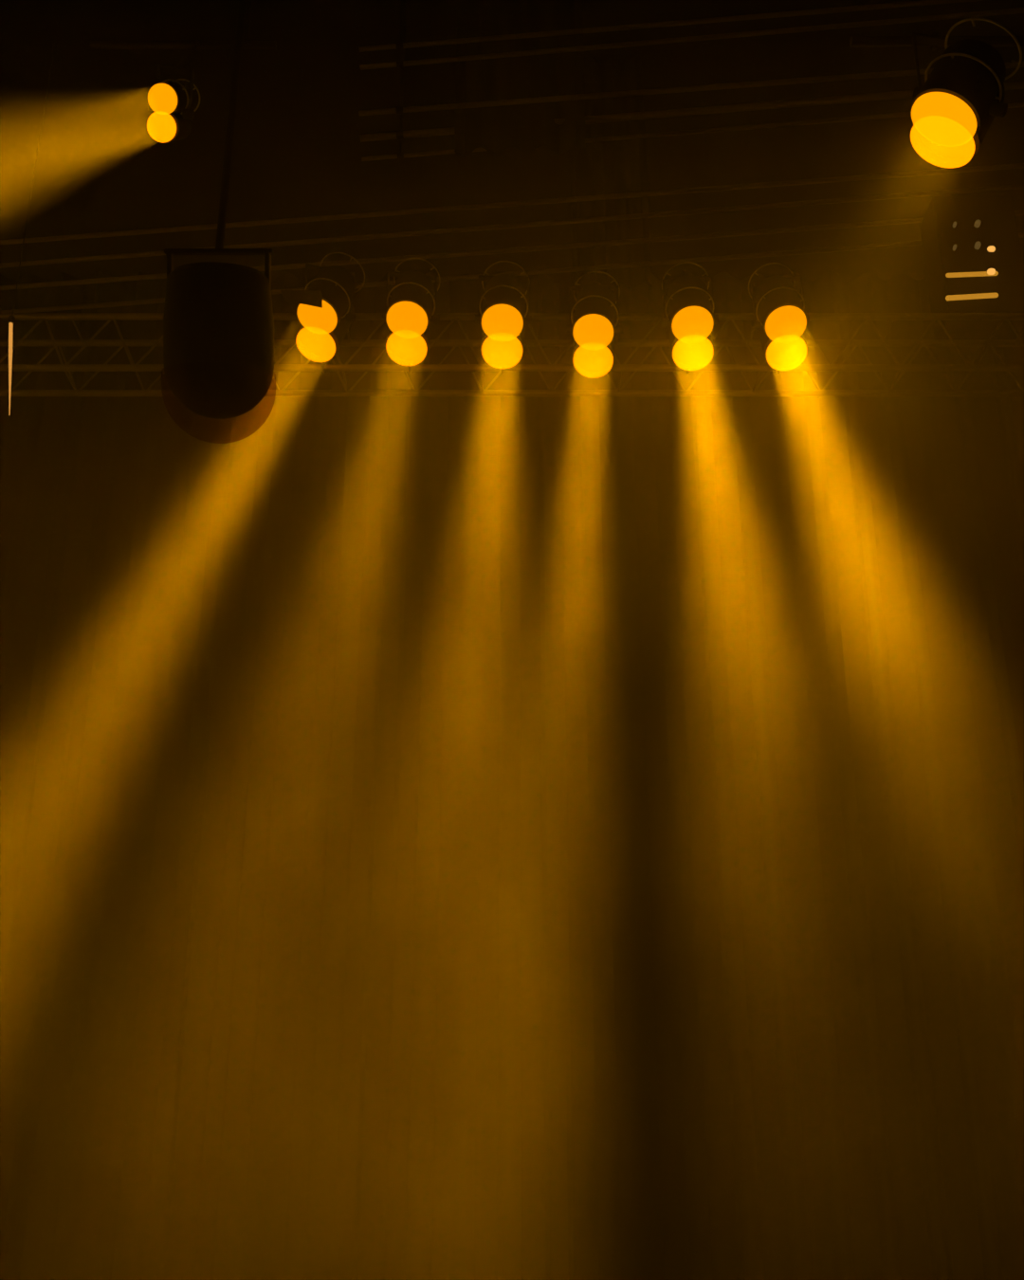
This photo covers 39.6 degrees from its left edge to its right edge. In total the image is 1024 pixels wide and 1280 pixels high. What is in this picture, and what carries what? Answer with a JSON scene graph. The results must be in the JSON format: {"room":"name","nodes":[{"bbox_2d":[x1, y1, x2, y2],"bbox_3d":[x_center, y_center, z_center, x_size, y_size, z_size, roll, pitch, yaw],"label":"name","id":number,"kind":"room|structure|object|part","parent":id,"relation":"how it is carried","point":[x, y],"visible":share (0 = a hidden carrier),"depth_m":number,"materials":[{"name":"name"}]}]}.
{"room":"concert hall","nodes":[
{"label":"concert hall","id":0,"kind":"room"},
{"bbox_2d":[0,0,1023,282],"bbox_3d":[0.000,-7.395,9.459,20.000,0.200,18.000,0,-22,0],"label":"ceiling","id":1,"kind":"structure","parent":0,"point":[298,151],"depth_m":14.77,"materials":[{"name":"black paint"}]},
{"bbox_2d":[7,0,61,414],"bbox_3d":[-3.390,-3.985,10.454,0.109,5.377,0.040,0,-22,0],"label":"tube light","id":2,"kind":"object","parent":1,"relation":"hanging from","point":[11,318],"visible":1,"depth_m":9.78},
{"bbox_2d":[163,0,274,419],"bbox_3d":[-1.339,-4.201,7.677,0.521,7.058,0.610,0,-22,0],"label":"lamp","id":3,"kind":"object","parent":1,"relation":"hanging from","point":[218,321],"visible":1,"depth_m":6.37,"materials":[{"name":"black plastic"}]},
{"bbox_2d":[0,270,1023,1279],"bbox_3d":[0.000,1.263,14.604,19.807,11.994,0.275,0,-22,0],"label":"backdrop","id":4,"kind":"structure","parent":1,"relation":"hanging from","point":[441,837],"depth_m":14.39,"materials":[{"name":"black fabric"}]},
{"bbox_2d":[0,312,1023,396],"bbox_3d":[0.000,-4.056,10.984,12.800,4.829,0.390,0,-22,0],"label":"lighting truss","id":5,"kind":"object","parent":1,"relation":"hanging from","point":[66,367],"visible":0.66,"depth_m":10.08,"materials":[{"name":"metal"}]},
{"bbox_2d":[280,252,365,374],"bbox_3d":[-1.281,-2.314,9.806,0.508,0.757,0.688,0,-22,0],"label":"lamp","id":6,"kind":"object","parent":5,"relation":"on","point":[325,311],"visible":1,"depth_m":9.69,"materials":[{"name":"metal"}]},
{"bbox_3d":[-1.399,-2.273,9.482,0.273,0.058,0.117,0,-22,0],"label":"shutter blade","id":7,"kind":"part","parent":6,"relation":"part of","materials":[{"name":"black metal"}]},
{"bbox_2d":[382,257,440,374],"bbox_3d":[-0.698,-2.278,9.843,0.400,0.746,0.613,0,-22,0],"label":"lamp","id":8,"kind":"object","parent":5,"relation":"hanging from","point":[410,316],"visible":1,"depth_m":9.72,"materials":[{"name":"metal"}]},
{"bbox_2d":[475,260,532,374],"bbox_3d":[-0.058,-2.256,9.836,0.398,0.747,0.612,0,-22,0],"label":"lamp","id":9,"kind":"object","parent":5,"relation":"hanging from","point":[502,319],"visible":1,"depth_m":9.70,"materials":[{"name":"metal"}]},
{"bbox_2d":[566,271,622,375],"bbox_3d":[0.569,-2.185,9.808,0.390,0.744,0.604,0,-22,0],"label":"lamp","id":10,"kind":"object","parent":5,"relation":"hanging from","point":[594,330],"visible":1,"depth_m":9.67,"materials":[{"name":"metal"}]},
{"bbox_2d":[660,261,718,374],"bbox_3d":[1.227,-2.243,9.829,0.400,0.746,0.613,0,-22,0],"label":"lamp","id":11,"kind":"object","parent":5,"relation":"hanging from","point":[690,321],"visible":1,"depth_m":9.70,"materials":[{"name":"metal"}]},
{"bbox_2d":[748,262,809,374],"bbox_3d":[1.851,-2.241,9.831,0.400,0.749,0.617,0,-22,0],"label":"lamp","id":12,"kind":"object","parent":5,"relation":"hanging from","point":[780,321],"visible":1,"depth_m":9.71,"materials":[{"name":"metal"}]},
{"bbox_2d":[919,196,1023,339],"bbox_3d":[3.387,-2.744,10.423,0.600,1.031,0.418,0,-22,0],"label":"rack","id":13,"kind":"object","parent":5,"relation":"on","point":[973,257],"visible":1,"depth_m":10.30,"materials":[{"name":"black metal"}]},
{"bbox_2d":[974,241,980,249],"bbox_3d":[3.372,-2.857,10.301,0.049,0.064,0.039,0,-22,0],"label":"light","id":14,"kind":"object","parent":13,"relation":"attached to","point":[977,244],"depth_m":10.29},
{"bbox_2d":[974,219,980,227],"bbox_3d":[3.396,-3.036,10.374,0.049,0.065,0.039,0,-22,0],"label":"light","id":15,"kind":"object","parent":13,"relation":"attached to","point":[977,222],"depth_m":10.36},
{"bbox_2d":[987,268,995,274],"bbox_3d":[3.431,-2.637,10.180,0.061,0.048,0.048,0,-22,0],"label":"indicator light","id":16,"kind":"object","parent":13,"relation":"attached to","point":[990,271],"depth_m":10.16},
{"bbox_2d":[987,245,995,252],"bbox_3d":[3.468,-2.828,10.290,0.058,0.045,0.045,0,-22,0],"label":"indicator light","id":17,"kind":"object","parent":13,"relation":"attached to","point":[990,248],"depth_m":10.28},
{"bbox_2d":[0,163,1023,244],"bbox_3d":[0.000,-4.774,12.302,20.110,2.531,0.064,-2,-22,6],"label":"ceiling pipe","id":18,"kind":"object","parent":1,"relation":"hanging from","point":[1015,165],"visible":1,"depth_m":11.81,"materials":[{"name":"metal"}]},
{"bbox_2d":[0,183,1023,268],"bbox_3d":[0.000,-4.668,12.564,20.124,2.531,0.064,-3,-22,6],"label":"ceiling pipe","id":19,"kind":"object","parent":1,"relation":"hanging from","point":[1015,186],"visible":1,"depth_m":12.05,"materials":[{"name":"metal"}]},
{"bbox_2d":[0,210,1023,290],"bbox_3d":[0.000,-4.553,12.449,20.117,2.831,0.064,-3,-22,6],"label":"ceiling pipe","id":20,"kind":"object","parent":1,"relation":"hanging from","point":[1017,212],"visible":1,"depth_m":11.90,"materials":[{"name":"metal"}]},
{"bbox_2d":[0,232,1023,312],"bbox_3d":[0.000,-4.431,12.749,20.133,2.831,0.064,-3,-22,7],"label":"ceiling pipe","id":21,"kind":"object","parent":1,"relation":"hanging from","point":[1021,234],"visible":0.64,"depth_m":12.13,"materials":[{"name":"metal"}]},
{"bbox_2d":[570,55,652,291],"bbox_3d":[0.902,-4.371,13.219,0.714,2.585,0.156,0,-22,0],"label":"drape","id":22,"kind":"object","parent":1,"relation":"hanging from","point":[611,167],"visible":0.72,"depth_m":13.16,"materials":[{"name":"black fabric"}]},
{"bbox_2d":[358,0,1023,115],"bbox_3d":[4.344,-5.429,11.879,11.350,1.633,0.068,-2,-22,5],"label":"ceiling pipe","id":23,"kind":"object","parent":1,"relation":"hanging from","point":[398,110],"visible":1,"depth_m":11.88,"materials":[{"name":"metal"}]},
{"bbox_3d":[-0.952,-5.242,12.384,0.012,1.600,0.010,0,-22,0],"label":"hanger rod","id":24,"kind":"part","parent":23,"relation":"part of","materials":[{"name":"black metal"}]},
{"bbox_2d":[360,0,1023,142],"bbox_3d":[4.335,-5.337,12.096,11.382,1.641,0.084,-2,-22,6],"label":"ceiling pipe","id":25,"kind":"object","parent":1,"relation":"hanging from","point":[399,135],"visible":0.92,"depth_m":12.07,"materials":[{"name":"metal"}]},
{"bbox_3d":[-0.970,-5.131,12.661,0.012,1.600,0.010,0,-22,0],"label":"hanger rod","id":26,"kind":"part","parent":25,"relation":"part of","materials":[{"name":"black metal"}]},
{"bbox_2d":[361,18,1023,161],"bbox_3d":[4.327,-5.254,12.316,11.405,1.629,0.060,-3,-22,6],"label":"ceiling pipe","id":27,"kind":"object","parent":1,"relation":"hanging from","point":[399,155],"visible":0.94,"depth_m":12.31,"materials":[{"name":"metal"}]},
{"bbox_3d":[-0.986,-5.032,12.905,0.012,1.600,0.010,0,-22,0],"label":"hanger rod","id":28,"kind":"part","parent":27,"relation":"part of","materials":[{"name":"black metal"}]},
{"bbox_3d":[-2.128,-5.363,9.824,1.200,3.295,0.048,0,-22,0],"label":"pipe","id":29,"kind":"object","parent":1,"relation":"hanging from","visible":0},
{"bbox_2d":[147,37,201,143],"bbox_3d":[-2.160,-3.502,9.069,0.286,0.855,0.486,0,-22,0],"label":"lamp","id":30,"kind":"object","parent":29,"relation":"hanging from","point":[170,103],"visible":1,"depth_m":8.93,"materials":[{"name":"metal"}]},
{"bbox_3d":[2.277,-5.218,7.770,1.300,5.103,0.048,0,-22,0],"label":"pipe","id":31,"kind":"object","parent":1,"relation":"hanging from","visible":0},
{"bbox_2d":[911,17,1022,164],"bbox_3d":[2.017,-2.583,6.457,0.500,0.900,0.549,0,-22,0],"label":"lamp","id":32,"kind":"object","parent":31,"relation":"hanging from","point":[957,105],"visible":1,"depth_m":6.23,"materials":[{"name":"metal"}]}
]}

